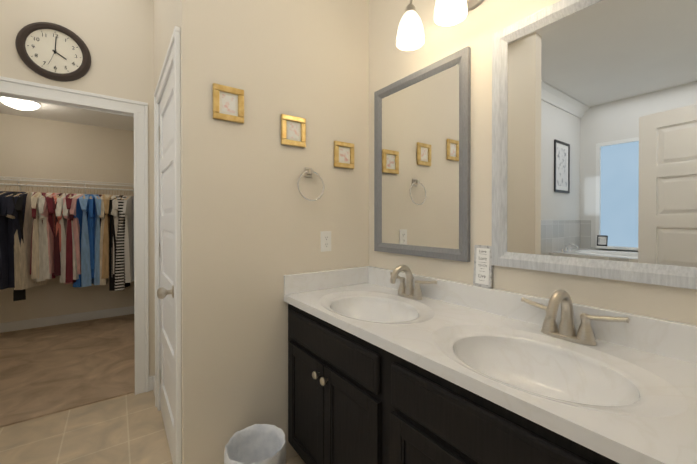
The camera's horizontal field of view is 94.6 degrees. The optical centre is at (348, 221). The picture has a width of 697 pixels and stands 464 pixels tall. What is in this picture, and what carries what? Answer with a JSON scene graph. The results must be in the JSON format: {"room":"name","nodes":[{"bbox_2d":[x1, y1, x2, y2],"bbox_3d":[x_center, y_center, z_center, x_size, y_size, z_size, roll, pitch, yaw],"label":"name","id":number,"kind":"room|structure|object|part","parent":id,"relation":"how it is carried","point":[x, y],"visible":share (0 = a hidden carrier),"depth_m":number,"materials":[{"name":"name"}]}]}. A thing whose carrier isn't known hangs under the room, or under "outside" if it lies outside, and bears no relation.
{"room":"bathroom","nodes":[
{"label":"bathroom","id":0,"kind":"room"},
{"bbox_2d":[0,113,133,322],"bbox_3d":[-3.701,-0.031,3.742,2.020,2.540,0.120,0,0,-36],"label":"wall","id":1,"kind":"structure","parent":0,"point":[40,149],"depth_m":3.86,"materials":[{"name":"paint"}]},
{"bbox_2d":[0,306,132,332],"bbox_3d":[-3.608,1.175,3.732,1.830,0.105,0.016,0,0,-36],"label":"baseboard","id":2,"kind":"structure","parent":1,"relation":"attached to","point":[48,321],"depth_m":3.86,"materials":[{"name":"white"}]},
{"bbox_2d":[0,176,133,300],"bbox_3d":[-3.418,0.174,3.537,1.993,1.295,0.542,0,0,-36],"label":"hanging clothes","id":3,"kind":"object","parent":1,"relation":"attached to","point":[80,240],"visible":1,"depth_m":3.53,"materials":[{"name":"multicoloured fabric"}]},
{"bbox_2d":[0,101,133,130],"bbox_3d":[-2.960,-1.245,2.814,1.900,0.100,2.240,0,0,-36],"label":"ceiling","id":4,"kind":"structure","parent":0,"point":[74,115],"depth_m":3.63,"materials":[{"name":"paint"}]},
{"bbox_2d":[0,96,41,110],"bbox_3d":[-3.215,-1.142,3.149,0.300,0.108,0.300,0,0,-36],"label":"closet ceiling light","id":5,"kind":"object","parent":4,"relation":"attached to","point":[20,104],"visible":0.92,"depth_m":3.09,"materials":[{"name":"white glass"}]},
{"bbox_2d":[0,314,134,427],"bbox_3d":[-2.535,1.267,3.156,3.210,0.072,2.450,0,0,-36],"label":"floor carpet","id":6,"kind":"object","parent":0,"point":[48,370],"visible":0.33,"depth_m":2.74,"materials":[{"name":"brown carpet"}]},
{"bbox_2d":[0,0,154,375],"bbox_3d":[-1.834,-0.276,2.179,3.210,3.050,0.120,0,0,-36],"label":"wall","id":7,"kind":"structure","parent":0,"point":[116,37],"depth_m":2.23,"materials":[{"name":"paint"}]},
{"bbox_2d":[15,22,90,81],"bbox_3d":[-1.872,-1.086,2.051,0.360,0.360,0.033,0,0,-36],"label":"wall clock","id":8,"kind":"object","parent":7,"relation":"attached to","point":[52,52],"visible":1,"depth_m":2.05,"materials":[{"name":"brown"}]},
{"bbox_2d":[0,76,148,394],"bbox_3d":[-1.876,0.191,2.146,0.910,2.115,0.152,0,0,-36],"label":"trim","id":9,"kind":"structure","parent":7,"relation":"attached to","point":[41,93],"depth_m":2.32,"materials":[{"name":"white wood"}]},
{"bbox_2d":[0,390,304,463],"bbox_3d":[-1.662,1.289,0.374,5.060,0.060,3.080,0,0,-36],"label":"floor","id":10,"kind":"structure","parent":0,"point":[127,429],"depth_m":1.87,"materials":[{"name":"beige tile"}]},
{"bbox_2d":[224,424,285,463],"bbox_3d":[-0.395,1.097,1.378,0.254,0.310,0.255,0,0,-36],"label":"trash can","id":11,"kind":"object","parent":10,"relation":"on","point":[259,444],"visible":1,"depth_m":1.46,"materials":[{"name":"white plastic"}]},
{"bbox_2d":[284,265,696,463],"bbox_3d":[0.333,0.734,1.209,0.601,1.041,1.532,0,0,-36],"label":"bathroom vanity","id":12,"kind":"object","parent":10,"relation":"on","point":[396,365],"visible":1,"depth_m":1.00,"materials":[{"name":"black"}]},
{"bbox_2d":[390,265,436,299],"bbox_3d":[0.266,0.294,1.580,0.159,0.165,0.312,0,0,-36],"label":"faucet","id":13,"kind":"object","parent":12,"relation":"on","point":[405,292],"depth_m":1.59,"materials":[{"name":"silver metal"}]},
{"bbox_2d":[521,289,630,345],"bbox_3d":[0.673,0.297,1.019,0.159,0.165,0.312,0,0,-36],"label":"faucet","id":14,"kind":"object","parent":12,"relation":"on","point":[549,333],"depth_m":1.03,"materials":[{"name":"silver metal"}]},
{"bbox_2d":[154,0,176,92],"bbox_3d":[-1.067,-0.275,1.973,0.120,3.050,1.114,0,0,-36],"label":"wall","id":15,"kind":"structure","parent":0,"point":[165,17],"depth_m":1.95,"materials":[{"name":"paint"}]},
{"bbox_2d":[157,66,173,463],"bbox_3d":[-1.018,0.231,1.833,0.184,2.020,0.759,0,0,-36],"label":"hall door","id":16,"kind":"structure","parent":15,"relation":"in","point":[165,292],"depth_m":1.82,"materials":[{"name":"white painted wood"},{"name":"brushed nickel"}]},
{"bbox_2d":[154,26,181,463],"bbox_3d":[-0.976,0.196,1.832,0.144,2.110,0.944,0,0,-36],"label":"door frame","id":17,"kind":"structure","parent":15,"relation":"attached to","point":[172,57],"depth_m":1.43,"materials":[{"name":"white wood"}]},
{"bbox_2d":[177,0,368,463],"bbox_3d":[-0.325,-0.274,1.737,1.045,3.050,0.138,0,0,-36],"label":"wall","id":18,"kind":"structure","parent":0,"point":[254,223],"depth_m":1.59,"materials":[{"name":"paint"}]},
{"bbox_3d":[-0.557,-0.547,1.493,0.140,0.158,0.017,0,0,-36],"label":"picture","id":19,"kind":"part","parent":18,"relation":"part of"},
{"bbox_3d":[-0.289,-0.475,1.688,0.140,0.155,0.017,0,0,-36],"label":"picture","id":20,"kind":"part","parent":18,"relation":"part of"},
{"bbox_2d":[297,167,323,200],"bbox_3d":[-0.207,-0.203,1.732,0.164,0.184,0.043,0,0,-36],"label":"towel ring","id":21,"kind":"object","parent":18,"relation":"attached to","point":[308,172],"visible":1,"depth_m":1.73,"materials":[{"name":"silver metal"}]},
{"bbox_2d":[321,231,330,251],"bbox_3d":[-0.126,0.111,1.815,0.070,0.114,0.008,0,0,-36],"label":"outlet","id":22,"kind":"object","parent":18,"relation":"attached to","point":[325,240],"visible":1,"depth_m":1.81,"materials":[{"name":"white plastic"}]},
{"bbox_3d":[-0.025,-0.390,1.880,0.140,0.150,0.017,0,0,-36],"label":"picture","id":23,"kind":"part","parent":18,"relation":"part of"},
{"bbox_2d":[369,0,696,324],"bbox_3d":[0.302,-0.275,1.844,0.143,3.050,3.170,0,0,-36],"label":"wall","id":24,"kind":"structure","parent":0,"point":[594,138],"depth_m":1.17,"materials":[{"name":"beige paint"}]},
{"bbox_2d":[396,0,424,50],"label":"sconce","id":25,"kind":"object","parent":24,"relation":"attached to","point":[410,34],"depth_m":1.48,"materials":[{"name":"white glass"}]},
{"bbox_3d":[0.348,-0.298,1.677,0.022,0.950,0.630,0,0,-36],"label":"mirror","id":26,"kind":"part","parent":24,"relation":"part of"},
{"bbox_2d":[434,0,483,26],"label":"sconce","id":27,"kind":"object","parent":24,"relation":"attached to","point":[446,12],"depth_m":1.35,"materials":[{"name":"white glass"}]},
{"bbox_2d":[473,245,492,287],"bbox_3d":[0.574,0.189,1.372,0.018,0.176,0.082,0,0,-36],"label":"love sign","id":28,"kind":"object","parent":24,"relation":"attached to","point":[483,271],"visible":1,"depth_m":1.37,"materials":[{"name":"white"}]}
]}

